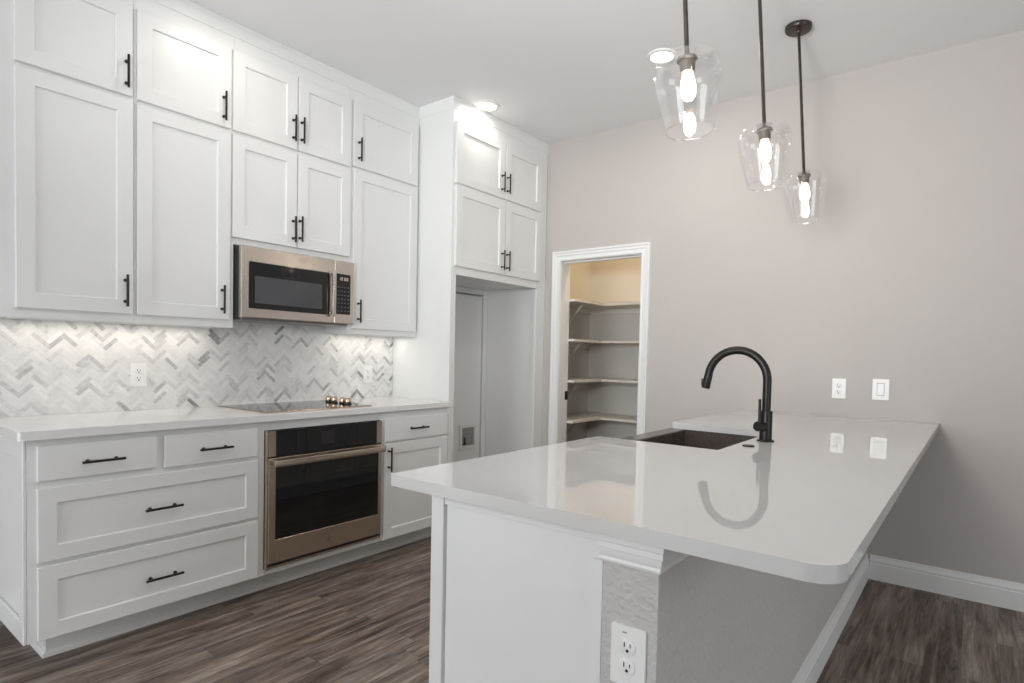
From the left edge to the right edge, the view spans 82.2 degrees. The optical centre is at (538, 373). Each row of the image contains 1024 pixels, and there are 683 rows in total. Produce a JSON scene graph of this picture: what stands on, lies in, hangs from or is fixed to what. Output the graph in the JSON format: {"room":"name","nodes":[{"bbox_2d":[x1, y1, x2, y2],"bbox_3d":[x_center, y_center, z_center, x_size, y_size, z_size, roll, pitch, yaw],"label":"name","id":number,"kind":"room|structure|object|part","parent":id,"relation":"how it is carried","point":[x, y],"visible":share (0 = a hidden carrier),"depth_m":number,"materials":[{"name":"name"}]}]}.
{"room":"kitchen","nodes":[
{"label":"kitchen","id":0,"kind":"room"},
{"bbox_2d":[0,292,480,625],"bbox_3d":[-2.712,-0.346,2.101,0.120,2.914,7.500,3,2,37],"label":"wall","id":1,"kind":"structure","parent":0,"point":[1,623],"depth_m":4.79,"materials":[{"name":"beige paint"}]},
{"bbox_2d":[0,0,133,322],"bbox_3d":[-2.069,-1.017,2.558,0.292,1.570,0.462,3,2,37],"label":"upper cabinet","id":2,"kind":"object","parent":1,"relation":"attached to","point":[67,66],"visible":1,"depth_m":2.48,"materials":[{"name":"white paint"}]},
{"bbox_3d":[-1.967,-1.454,2.498,0.019,0.403,0.408,3,2,37],"label":"door","id":3,"kind":"part","parent":2,"relation":"part of","materials":[{"name":"white paint"}]},
{"bbox_3d":[-1.982,-0.752,2.521,0.019,0.968,0.411,3,2,37],"label":"door","id":4,"kind":"part","parent":2,"relation":"part of","materials":[{"name":"white paint"}]},
{"bbox_2d":[3,317,210,327],"bbox_3d":[-2.000,-0.242,2.794,0.050,0.014,0.820,3,2,37],"label":"light bar","id":5,"kind":"object","parent":2,"relation":"attached to","point":[3,317],"visible":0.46,"depth_m":2.72,"materials":[{"name":"white plastic"}]},
{"bbox_3d":[-1.865,-0.373,2.655,0.035,0.144,0.015,3,2,37],"label":"handle","id":6,"kind":"part","parent":2,"relation":"part of","materials":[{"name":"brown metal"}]},
{"bbox_3d":[-1.841,-1.352,2.627,0.035,0.144,0.015,3,2,37],"label":"handle","id":7,"kind":"part","parent":2,"relation":"part of","materials":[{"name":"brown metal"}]},
{"bbox_2d":[133,0,234,327],"bbox_3d":[-1.795,-1.022,2.925,0.292,1.570,0.452,3,2,37],"label":"upper cabinet","id":8,"kind":"object","parent":1,"relation":"attached to","point":[183,241],"visible":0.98,"depth_m":2.84,"materials":[{"name":"white paint"}]},
{"bbox_3d":[-1.724,-0.755,2.866,0.019,0.963,0.421,3,2,37],"label":"door","id":9,"kind":"part","parent":8,"relation":"part of","materials":[{"name":"white paint"}]},
{"bbox_3d":[-1.708,-1.457,2.844,0.019,0.408,0.421,3,2,37],"label":"door","id":10,"kind":"part","parent":8,"relation":"part of","materials":[{"name":"white paint"}]},
{"bbox_3d":[-1.610,-0.376,2.997,0.035,0.144,0.015,3,2,37],"label":"handle","id":11,"kind":"part","parent":8,"relation":"part of","materials":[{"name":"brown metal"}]},
{"bbox_3d":[-1.586,-1.352,2.969,0.035,0.144,0.015,3,2,37],"label":"handle","id":12,"kind":"part","parent":8,"relation":"part of","materials":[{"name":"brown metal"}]},
{"bbox_2d":[0,317,392,416],"bbox_3d":[-1.710,-0.060,3.354,0.007,0.482,2.190,3,2,37],"label":"tile backsplash","id":13,"kind":"structure","parent":1,"relation":"attached to","point":[47,367],"depth_m":3.08,"materials":[{"name":"stone"}]},
{"bbox_2d":[130,363,146,385],"bbox_3d":[-2.009,0.008,2.944,0.008,0.116,0.072,3,2,37],"label":"electrical outlet","id":14,"kind":"object","parent":13,"relation":"attached to","point":[138,371],"visible":1,"depth_m":2.94,"materials":[{"name":"white plastic"}]},
{"bbox_2d":[135,368,142,373],"bbox_3d":[-2.006,-0.012,2.942,0.002,0.028,0.034,3,2,37],"label":"receptacle","id":15,"kind":"object","parent":14,"relation":"attached to","point":[137,370],"depth_m":2.94,"materials":[{"name":"white plastic"}]},
{"bbox_2d":[135,376,142,380],"bbox_3d":[-2.007,0.027,2.943,0.002,0.028,0.034,3,2,37],"label":"receptacle","id":16,"kind":"object","parent":14,"relation":"attached to","point":[137,378],"depth_m":2.94,"materials":[{"name":"white plastic"}]},
{"bbox_2d":[363,366,371,382],"bbox_3d":[-1.180,0.007,4.055,0.008,0.116,0.072,3,2,37],"label":"electrical outlet","id":17,"kind":"object","parent":13,"relation":"attached to","point":[367,370],"visible":1,"depth_m":4.05,"materials":[{"name":"white plastic"}]},
{"bbox_2d":[231,38,351,261],"bbox_3d":[-1.449,-1.247,3.374,0.292,1.134,0.711,3,2,37],"label":"upper cabinet","id":18,"kind":"object","parent":1,"relation":"attached to","point":[292,123],"visible":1,"depth_m":3.27,"materials":[{"name":"white paint"}]},
{"bbox_3d":[-1.480,-0.975,3.180,0.019,0.530,0.357,3,2,37],"label":"door","id":19,"kind":"part","parent":18,"relation":"part of","materials":[{"name":"white paint"}]},
{"bbox_3d":[-1.469,-1.461,3.165,0.019,0.408,0.357,3,2,37],"label":"door","id":20,"kind":"part","parent":18,"relation":"part of","materials":[{"name":"white paint"}]},
{"bbox_2d":[233,245,353,326],"bbox_3d":[-1.442,-0.480,3.385,0.347,0.386,0.686,3,2,37],"label":"microwave","id":21,"kind":"object","parent":18,"relation":"attached to","point":[270,286],"visible":0.99,"depth_m":3.25,"materials":[{"name":"metal"}]},
{"bbox_3d":[-1.369,-0.463,3.251,0.002,0.249,0.476,3,2,37],"label":"door glass","id":22,"kind":"part","parent":21,"relation":"part of","materials":[{"name":"black glass"}]},
{"bbox_3d":[-1.206,-0.467,3.441,0.036,0.270,0.024,3,2,37],"label":"handle","id":23,"kind":"part","parent":21,"relation":"part of","materials":[{"name":"silver metal"}]},
{"bbox_3d":[-1.177,-0.484,3.531,0.026,0.374,0.134,3,2,37],"label":"control panel","id":24,"kind":"part","parent":21,"relation":"part of","materials":[{"name":"silver metal"}]},
{"bbox_3d":[-1.359,-1.366,3.272,0.035,0.144,0.015,3,2,37],"label":"handle","id":25,"kind":"part","parent":18,"relation":"part of","materials":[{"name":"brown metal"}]},
{"bbox_3d":[-1.370,-0.806,3.293,0.035,0.144,0.015,3,2,37],"label":"handle","id":26,"kind":"part","parent":18,"relation":"part of","materials":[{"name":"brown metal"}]},
{"bbox_3d":[-1.345,-0.815,3.325,0.035,0.144,0.015,3,2,37],"label":"handle","id":27,"kind":"part","parent":18,"relation":"part of","materials":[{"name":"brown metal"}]},
{"bbox_3d":[-1.329,-1.369,3.313,0.035,0.144,0.015,3,2,37],"label":"handle","id":28,"kind":"part","parent":18,"relation":"part of","materials":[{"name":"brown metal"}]},
{"bbox_3d":[-1.266,-0.979,3.467,0.019,0.530,0.348,3,2,37],"label":"door","id":29,"kind":"part","parent":18,"relation":"part of","materials":[{"name":"white paint"}]},
{"bbox_3d":[-1.255,-1.465,3.452,0.019,0.408,0.348,3,2,37],"label":"door","id":30,"kind":"part","parent":18,"relation":"part of","materials":[{"name":"white paint"}]},
{"bbox_2d":[324,88,418,336],"bbox_3d":[-1.077,-1.036,3.886,0.292,1.570,0.558,3,2,37],"label":"upper cabinet","id":31,"kind":"object","parent":1,"relation":"attached to","point":[384,138],"visible":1,"depth_m":3.81,"materials":[{"name":"white paint"}]},
{"bbox_3d":[-1.117,-0.386,3.658,0.035,0.144,0.015,3,2,37],"label":"handle","id":32,"kind":"part","parent":31,"relation":"part of","materials":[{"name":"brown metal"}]},
{"bbox_3d":[-1.099,-1.379,3.621,0.035,0.144,0.015,3,2,37],"label":"handle","id":33,"kind":"part","parent":31,"relation":"part of","materials":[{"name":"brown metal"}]},
{"bbox_2d":[343,334,398,336],"bbox_3d":[-1.145,-0.259,3.940,0.050,0.014,0.480,3,2,37],"label":"light bar","id":34,"kind":"object","parent":31,"relation":"attached to","point":[343,334],"visible":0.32,"depth_m":3.94,"materials":[{"name":"white plastic"}]},
{"bbox_3d":[-0.998,-0.773,3.838,0.019,0.984,0.516,3,2,37],"label":"door","id":35,"kind":"part","parent":31,"relation":"part of","materials":[{"name":"white paint"}]},
{"bbox_3d":[-0.984,-1.479,3.814,0.019,0.399,0.518,3,2,37],"label":"door","id":36,"kind":"part","parent":31,"relation":"part of","materials":[{"name":"white paint"}]},
{"bbox_2d":[0,537,1023,682],"bbox_3d":[0.729,1.257,0.854,7.240,0.060,9.820,3,2,37],"label":"floor","id":37,"kind":"structure","parent":0,"point":[366,619],"depth_m":2.52,"materials":[{"name":"brown wood"}]},
{"bbox_2d":[0,422,258,658],"bbox_3d":[-1.850,0.673,2.682,0.617,0.880,0.891,3,2,37],"label":"base cabinet","id":38,"kind":"object","parent":37,"relation":"on","point":[102,537],"visible":0.97,"depth_m":2.42,"materials":[{"name":"white paint"}]},
{"bbox_3d":[-2.133,0.623,2.344,0.563,0.772,0.012,3,2,37],"label":"panel","id":39,"kind":"part","parent":38,"relation":"part of","materials":[{"name":"white paint"}]},
{"bbox_3d":[-1.754,0.339,2.348,0.019,0.133,0.399,3,2,37],"label":"drawer","id":40,"kind":"part","parent":38,"relation":"part of","materials":[{"name":"white paint"}]},
{"bbox_3d":[-1.731,0.346,2.334,0.035,0.015,0.144,3,2,37],"label":"handle","id":41,"kind":"part","parent":38,"relation":"part of","materials":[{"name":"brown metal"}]},
{"bbox_3d":[-1.633,0.867,2.542,0.019,0.281,0.841,3,2,37],"label":"drawer","id":42,"kind":"part","parent":38,"relation":"part of","materials":[{"name":"white paint"}]},
{"bbox_3d":[-1.627,0.570,2.532,0.019,0.280,0.840,3,2,37],"label":"drawer","id":43,"kind":"part","parent":38,"relation":"part of","materials":[{"name":"white paint"}]},
{"bbox_3d":[-1.611,0.876,2.526,0.035,0.015,0.144,3,2,37],"label":"handle","id":44,"kind":"part","parent":38,"relation":"part of","materials":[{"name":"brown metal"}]},
{"bbox_3d":[-1.607,0.576,2.515,0.035,0.015,0.144,3,2,37],"label":"handle","id":45,"kind":"part","parent":38,"relation":"part of","materials":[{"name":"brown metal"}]},
{"bbox_3d":[-1.496,0.338,2.693,0.019,0.139,0.406,3,2,37],"label":"drawer","id":46,"kind":"part","parent":38,"relation":"part of","materials":[{"name":"white paint"}]},
{"bbox_3d":[-1.473,0.343,2.680,0.035,0.015,0.144,3,2,37],"label":"handle","id":47,"kind":"part","parent":38,"relation":"part of","materials":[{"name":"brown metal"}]},
{"bbox_2d":[0,396,450,440],"bbox_3d":[-1.475,0.208,3.182,0.604,0.034,2.192,3,2,37],"label":"countertop","id":48,"kind":"structure","parent":38,"relation":"on","point":[38,427],"depth_m":2.66,"materials":[{"name":"white stone"}]},
{"bbox_2d":[218,396,371,412],"bbox_3d":[-1.370,0.168,3.334,0.482,0.042,0.659,3,2,37],"label":"cooktop","id":49,"kind":"object","parent":48,"relation":"in","point":[330,402],"visible":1,"depth_m":3.30,"materials":[{"name":"black glass"}]},
{"bbox_3d":[-1.371,0.186,3.335,0.473,0.005,0.650,3,2,37],"label":"glass","id":50,"kind":"part","parent":49,"relation":"part of","materials":[{"name":"black glass"}]},
{"bbox_3d":[-1.371,0.186,3.335,0.482,0.005,0.659,3,2,37],"label":"edge trim","id":51,"kind":"part","parent":49,"relation":"part of","materials":[{"name":"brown metal"}]},
{"bbox_2d":[247,413,380,593],"bbox_3d":[-1.385,0.663,3.350,0.563,0.880,0.735,3,2,37],"label":"base cabinet","id":52,"kind":"object","parent":37,"relation":"on","point":[268,578],"visible":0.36,"depth_m":3.11,"materials":[{"name":"white paint"}]},
{"bbox_2d":[263,420,385,569],"bbox_3d":[-1.325,0.621,3.317,0.598,0.693,0.699,3,2,37],"label":"wall oven","id":53,"kind":"object","parent":52,"relation":"in","point":[322,484],"visible":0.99,"depth_m":3.12,"materials":[{"name":"metal"}]},
{"bbox_3d":[-1.135,0.348,3.171,0.020,0.127,0.685,3,2,37],"label":"control panel","id":54,"kind":"part","parent":53,"relation":"part of","materials":[{"name":"black glass"}]},
{"bbox_3d":[-1.134,0.645,3.185,0.022,0.372,0.625,3,2,37],"label":"door glass","id":55,"kind":"part","parent":53,"relation":"part of","materials":[{"name":"black glass"}]},
{"bbox_3d":[-1.104,0.442,3.149,0.055,0.034,0.670,3,2,37],"label":"handle","id":56,"kind":"part","parent":53,"relation":"part of","materials":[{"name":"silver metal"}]},
{"bbox_2d":[368,407,447,555],"bbox_3d":[-0.980,0.656,3.847,0.617,0.880,0.544,3,2,37],"label":"base cabinet","id":57,"kind":"object","parent":37,"relation":"on","point":[412,439],"visible":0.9,"depth_m":3.64,"materials":[{"name":"white paint"}]},
{"bbox_3d":[-0.880,0.514,3.485,0.035,0.144,0.015,3,2,37],"label":"handle","id":58,"kind":"part","parent":57,"relation":"part of","materials":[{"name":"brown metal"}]},
{"bbox_3d":[-0.770,0.706,3.690,0.019,0.576,0.518,3,2,37],"label":"door","id":59,"kind":"part","parent":57,"relation":"part of","materials":[{"name":"white paint"}]},
{"bbox_3d":[-0.762,0.338,3.679,0.019,0.136,0.518,3,2,37],"label":"drawer","id":60,"kind":"part","parent":57,"relation":"part of","materials":[{"name":"white paint"}]},
{"bbox_3d":[-0.745,0.339,3.656,0.035,0.015,0.144,3,2,37],"label":"handle","id":61,"kind":"part","parent":57,"relation":"part of","materials":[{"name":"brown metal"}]},
{"bbox_2d":[392,108,547,462],"bbox_3d":[-0.481,-0.368,4.458,0.631,2.912,1.052,3,2,37],"label":"tall cabinet","id":62,"kind":"object","parent":37,"relation":"on","point":[482,189],"visible":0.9,"depth_m":4.26,"materials":[{"name":"white paint"}]},
{"bbox_3d":[-0.810,-0.363,4.062,0.577,2.912,0.024,3,2,37],"label":"panel","id":63,"kind":"part","parent":62,"relation":"part of","materials":[{"name":"white paint"}]},
{"bbox_2d":[459,424,475,450],"bbox_3d":[-0.585,0.529,4.844,0.012,0.210,0.190,3,2,37],"label":"outlet box","id":64,"kind":"object","parent":62,"relation":"attached to","point":[467,433],"visible":1,"depth_m":4.84,"materials":[{"name":"beige plastic"}]},
{"bbox_3d":[-0.770,0.221,4.611,0.027,1.712,0.888,3,2,37],"label":"panel","id":65,"kind":"part","parent":62,"relation":"part of","materials":[{"name":"white paint"}]},
{"bbox_3d":[-0.400,-0.979,4.076,0.019,0.530,0.501,3,2,37],"label":"door","id":66,"kind":"part","parent":62,"relation":"part of","materials":[{"name":"white paint"}]},
{"bbox_3d":[-0.393,-1.462,4.056,0.019,0.403,0.493,3,2,37],"label":"door","id":67,"kind":"part","parent":62,"relation":"part of","materials":[{"name":"white paint"}]},
{"bbox_3d":[-0.272,-0.359,4.317,0.020,2.912,1.028,3,2,37],"label":"frame","id":68,"kind":"part","parent":62,"relation":"part of","materials":[{"name":"white paint"}]},
{"bbox_3d":[-0.249,-1.370,4.208,0.035,0.144,0.015,3,2,37],"label":"handle","id":69,"kind":"part","parent":62,"relation":"part of","materials":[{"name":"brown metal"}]},
{"bbox_3d":[-0.254,-0.816,4.237,0.035,0.144,0.015,3,2,37],"label":"handle","id":70,"kind":"part","parent":62,"relation":"part of","materials":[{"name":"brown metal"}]},
{"bbox_3d":[-0.219,-0.816,4.283,0.035,0.144,0.015,3,2,37],"label":"handle","id":71,"kind":"part","parent":62,"relation":"part of","materials":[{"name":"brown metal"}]},
{"bbox_3d":[-0.232,0.195,4.888,0.557,1.771,0.074,3,2,37],"label":"panel","id":72,"kind":"part","parent":62,"relation":"part of","materials":[{"name":"white paint"}]},
{"bbox_3d":[-0.117,-0.984,4.455,0.019,0.530,0.433,3,2,37],"label":"door","id":73,"kind":"part","parent":62,"relation":"part of","materials":[{"name":"white paint"}]},
{"bbox_3d":[-0.110,-1.468,4.434,0.019,0.403,0.439,3,2,37],"label":"door","id":74,"kind":"part","parent":62,"relation":"part of","materials":[{"name":"white paint"}]},
{"bbox_2d":[429,495,602,682],"bbox_3d":[0.735,0.733,2.474,0.553,0.888,2.798,3,2,37],"label":"base cabinet","id":75,"kind":"object","parent":37,"relation":"on","point":[514,598],"visible":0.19,"depth_m":1.33,"materials":[{"name":"white paint"}]},
{"bbox_2d":[391,409,939,583],"bbox_3d":[0.884,0.280,2.341,1.068,0.030,2.828,3,2,37],"label":"countertop","id":76,"kind":"structure","parent":75,"relation":"on","point":[807,504],"depth_m":1.45,"materials":[{"name":"white stone"}]},
{"bbox_2d":[619,428,756,449],"bbox_3d":[0.643,0.398,2.466,0.537,0.223,0.790,3,2,37],"label":"sink","id":77,"kind":"object","parent":76,"relation":"in","point":[672,436],"visible":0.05,"depth_m":2.77,"materials":[{"name":"metal"}]},
{"bbox_2d":[701,346,773,441],"bbox_3d":[0.791,0.077,2.351,0.298,0.370,0.092,3,2,37],"label":"kitchen faucet","id":78,"kind":"object","parent":76,"relation":"on","point":[763,425],"visible":1,"depth_m":2.29,"materials":[{"name":"black metal"}]},
{"bbox_3d":[0.800,0.018,2.361,0.268,0.253,0.032,3,2,37],"label":"spout","id":79,"kind":"part","parent":78,"relation":"part of","materials":[{"name":"black metal"}]},
{"bbox_3d":[0.856,0.153,2.268,0.017,0.105,0.013,0,2,-38],"label":"lever","id":80,"kind":"part","parent":78,"relation":"part of","materials":[{"name":"black metal"}]},
{"bbox_2d":[566,262,590,441],"bbox_3d":[0.210,-0.378,5.248,0.080,2.914,0.800,3,2,37],"label":"wall","id":81,"kind":"structure","parent":0,"point":[580,273],"depth_m":5.41,"materials":[{"name":"paint"}]},
{"bbox_2d":[189,0,1023,143],"bbox_3d":[0.796,-1.735,0.761,7.240,0.100,9.820,3,2,37],"label":"ceiling","id":82,"kind":"structure","parent":0,"point":[556,71],"depth_m":3.13,"materials":[{"name":"paint"}]},
{"bbox_2d":[152,0,548,153],"bbox_3d":[-1.017,-1.773,3.482,0.342,0.072,3.226,3,2,37],"label":"crown molding","id":83,"kind":"structure","parent":82,"relation":"attached to","point":[188,8],"depth_m":3.49,"materials":[{"name":"white paint"}]},
{"bbox_2d":[474,100,499,111],"bbox_3d":[-0.349,-1.804,3.964,0.170,0.010,0.170,3,2,37],"label":"recessed light","id":84,"kind":"object","parent":82,"relation":"in","point":[483,105],"visible":1,"depth_m":3.95,"materials":[{"name":"white paint"}]},
{"bbox_2d":[646,48,677,64],"bbox_3d":[0.687,-1.759,3.263,0.170,0.010,0.170,3,2,37],"label":"recessed light","id":85,"kind":"object","parent":82,"relation":"in","point":[655,56],"visible":0.98,"depth_m":3.25,"materials":[{"name":"white paint"}]},
{"bbox_2d":[654,0,718,140],"bbox_3d":[0.469,-1.235,1.812,0.210,0.979,0.213,1,2,-20],"label":"pendant light","id":86,"kind":"object","parent":82,"relation":"hanging from","point":[687,61],"visible":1,"depth_m":1.81,"materials":[{"name":"clear glass"}]},
{"bbox_3d":[0.451,-1.338,1.823,0.067,0.715,0.022,3,2,37],"label":"rod","id":87,"kind":"part","parent":86,"relation":"part of","materials":[{"name":"brown metal"}]},
{"bbox_2d":[677,53,697,75],"bbox_3d":[0.461,-0.955,1.821,0.064,0.053,0.064,3,2,37],"label":"socket","id":88,"kind":"object","parent":86,"relation":"attached to","point":[687,61],"depth_m":1.80,"materials":[{"name":"metal"}]},
{"bbox_3d":[0.465,-0.887,1.819,0.047,0.085,0.047,3,2,37],"label":"bulb","id":89,"kind":"part","parent":86,"relation":"part of","materials":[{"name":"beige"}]},
{"bbox_2d":[738,0,792,187],"bbox_3d":[0.920,-1.241,2.359,0.210,0.979,0.213,1,2,-20],"label":"pendant light","id":90,"kind":"object","parent":82,"relation":"hanging from","point":[764,133],"visible":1,"depth_m":2.36,"materials":[{"name":"brown metal"}]},
{"bbox_3d":[0.902,-1.345,2.370,0.067,0.715,0.022,3,2,37],"label":"rod","id":91,"kind":"part","parent":90,"relation":"part of","materials":[{"name":"brown metal"}]},
{"bbox_2d":[756,126,772,142],"bbox_3d":[0.912,-0.962,2.368,0.064,0.053,0.064,3,2,37],"label":"socket","id":92,"kind":"object","parent":90,"relation":"attached to","point":[764,133],"depth_m":2.35,"materials":[{"name":"metal"}]},
{"bbox_3d":[0.915,-0.894,2.366,0.047,0.085,0.047,3,2,37],"label":"bulb","id":93,"kind":"part","parent":90,"relation":"part of","materials":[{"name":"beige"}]},
{"bbox_2d":[782,19,827,223],"bbox_3d":[1.338,-1.250,2.929,0.210,0.979,0.213,1,2,-20],"label":"pendant light","id":94,"kind":"object","parent":82,"relation":"hanging from","point":[797,28],"visible":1,"depth_m":2.93,"materials":[{"name":"brown metal"}]},
{"bbox_3d":[1.320,-1.353,2.940,0.067,0.715,0.022,3,2,37],"label":"rod","id":95,"kind":"part","parent":94,"relation":"part of","materials":[{"name":"brown metal"}]},
{"bbox_2d":[797,173,810,184],"bbox_3d":[1.330,-0.970,2.938,0.064,0.053,0.064,3,2,37],"label":"socket","id":96,"kind":"object","parent":94,"relation":"attached to","point":[803,178],"depth_m":2.92,"materials":[{"name":"metal"}]},
{"bbox_3d":[1.333,-0.902,2.937,0.047,0.085,0.047,3,2,37],"label":"bulb","id":97,"kind":"part","parent":94,"relation":"part of","materials":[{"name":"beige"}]},
{"bbox_2d":[587,258,640,437],"bbox_3d":[1.111,-0.354,5.126,1.670,2.914,0.080,3,2,37],"label":"wall","id":98,"kind":"structure","parent":0,"point":[612,281],"depth_m":5.39,"materials":[{"name":"paint"}]},
{"bbox_2d":[566,412,636,435],"bbox_3d":[0.829,0.522,4.802,1.508,0.249,0.794,3,2,37],"label":"shelf","id":99,"kind":"object","parent":98,"relation":"attached to","point":[575,418],"visible":0.4,"depth_m":5.07,"materials":[{"name":"paint"}]},
{"bbox_2d":[567,377,637,398],"bbox_3d":[0.837,0.193,4.792,1.508,0.249,0.794,3,2,37],"label":"shelf","id":100,"kind":"object","parent":98,"relation":"attached to","point":[572,380],"visible":0.4,"depth_m":5.09,"materials":[{"name":"paint"}]},
{"bbox_2d":[568,339,638,360],"bbox_3d":[0.844,-0.139,4.781,1.508,0.249,0.794,3,2,37],"label":"shelf","id":101,"kind":"object","parent":98,"relation":"attached to","point":[577,343],"visible":0.4,"depth_m":5.24,"materials":[{"name":"paint"}]},
{"bbox_2d":[569,299,639,323],"bbox_3d":[0.851,-0.459,4.771,1.508,0.249,0.794,3,2,37],"label":"shelf","id":102,"kind":"object","parent":98,"relation":"attached to","point":[576,305],"visible":0.4,"depth_m":5.18,"materials":[{"name":"paint"}]},
{"bbox_2d":[600,550,866,682],"bbox_3d":[1.007,0.745,2.274,0.121,0.888,2.800,3,2,37],"label":"wall","id":103,"kind":"structure","parent":0,"point":[704,620],"depth_m":1.37,"materials":[{"name":"paint"}]},
{"bbox_2d":[610,621,646,682],"bbox_3d":[0.174,0.551,1.140,0.074,0.118,0.008,3,2,37],"label":"electrical outlet","id":104,"kind":"object","parent":103,"relation":"attached to","point":[628,643],"visible":1,"depth_m":1.14,"materials":[{"name":"white plastic"}]},
{"bbox_2d":[619,658,634,675],"bbox_3d":[0.172,0.571,1.139,0.034,0.028,0.002,3,2,37],"label":"receptacle","id":105,"kind":"object","parent":104,"relation":"attached to","point":[626,665],"depth_m":1.14,"materials":[{"name":"white plastic"}]},
{"bbox_2d":[620,639,635,655],"bbox_3d":[0.172,0.532,1.137,0.034,0.028,0.002,3,2,37],"label":"receptacle","id":106,"kind":"object","parent":104,"relation":"attached to","point":[627,646],"depth_m":1.14,"materials":[{"name":"white plastic"}]},
{"bbox_2d":[598,534,689,574],"bbox_3d":[1.015,0.332,2.252,0.141,0.061,2.814,3,2,37],"label":"trim","id":107,"kind":"structure","parent":103,"relation":"attached to","point":[651,559],"depth_m":1.13,"materials":[{"name":"white paint"}]},
{"bbox_2d":[792,554,868,682],"bbox_3d":[1.000,1.120,2.274,0.137,0.138,2.816,3,2,37],"label":"baseboard","id":108,"kind":"structure","parent":103,"relation":"attached to","point":[813,665],"depth_m":2.52,"materials":[{"name":"white paint"}]},
{"bbox_2d":[541,30,1023,583],"bbox_3d":[2.419,-0.261,3.028,7.240,2.914,0.120,3,2,37],"label":"wall","id":109,"kind":"structure","parent":0,"point":[910,275],"depth_m":3.38,"materials":[{"name":"beige paint"}]},
{"bbox_2d":[548,242,651,444],"bbox_3d":[0.470,0.083,4.475,0.846,2.052,0.149,3,2,37],"label":"door frame","id":110,"kind":"structure","parent":109,"relation":"attached to","point":[561,261],"depth_m":4.62,"materials":[{"name":"white paint"}]},
{"bbox_2d":[832,378,845,398],"bbox_3d":[1.763,0.090,3.442,0.072,0.116,0.008,3,2,37],"label":"electrical outlet","id":111,"kind":"object","parent":109,"relation":"attached to","point":[838,385],"visible":1,"depth_m":3.44,"materials":[{"name":"white plastic"}]},
{"bbox_2d":[872,379,889,399],"bbox_3d":[1.934,0.093,3.314,0.082,0.118,0.009,3,2,37],"label":"wall switch","id":112,"kind":"object","parent":109,"relation":"attached to","point":[880,387],"visible":1,"depth_m":3.31,"materials":[{"name":"white plastic"}]},
{"bbox_2d":[869,554,1023,611],"bbox_3d":[3.522,1.180,2.140,4.067,0.138,0.016,3,2,37],"label":"baseboard","id":113,"kind":"structure","parent":109,"relation":"attached to","point":[957,584],"depth_m":3.13,"materials":[{"name":"white paint"}]}
]}

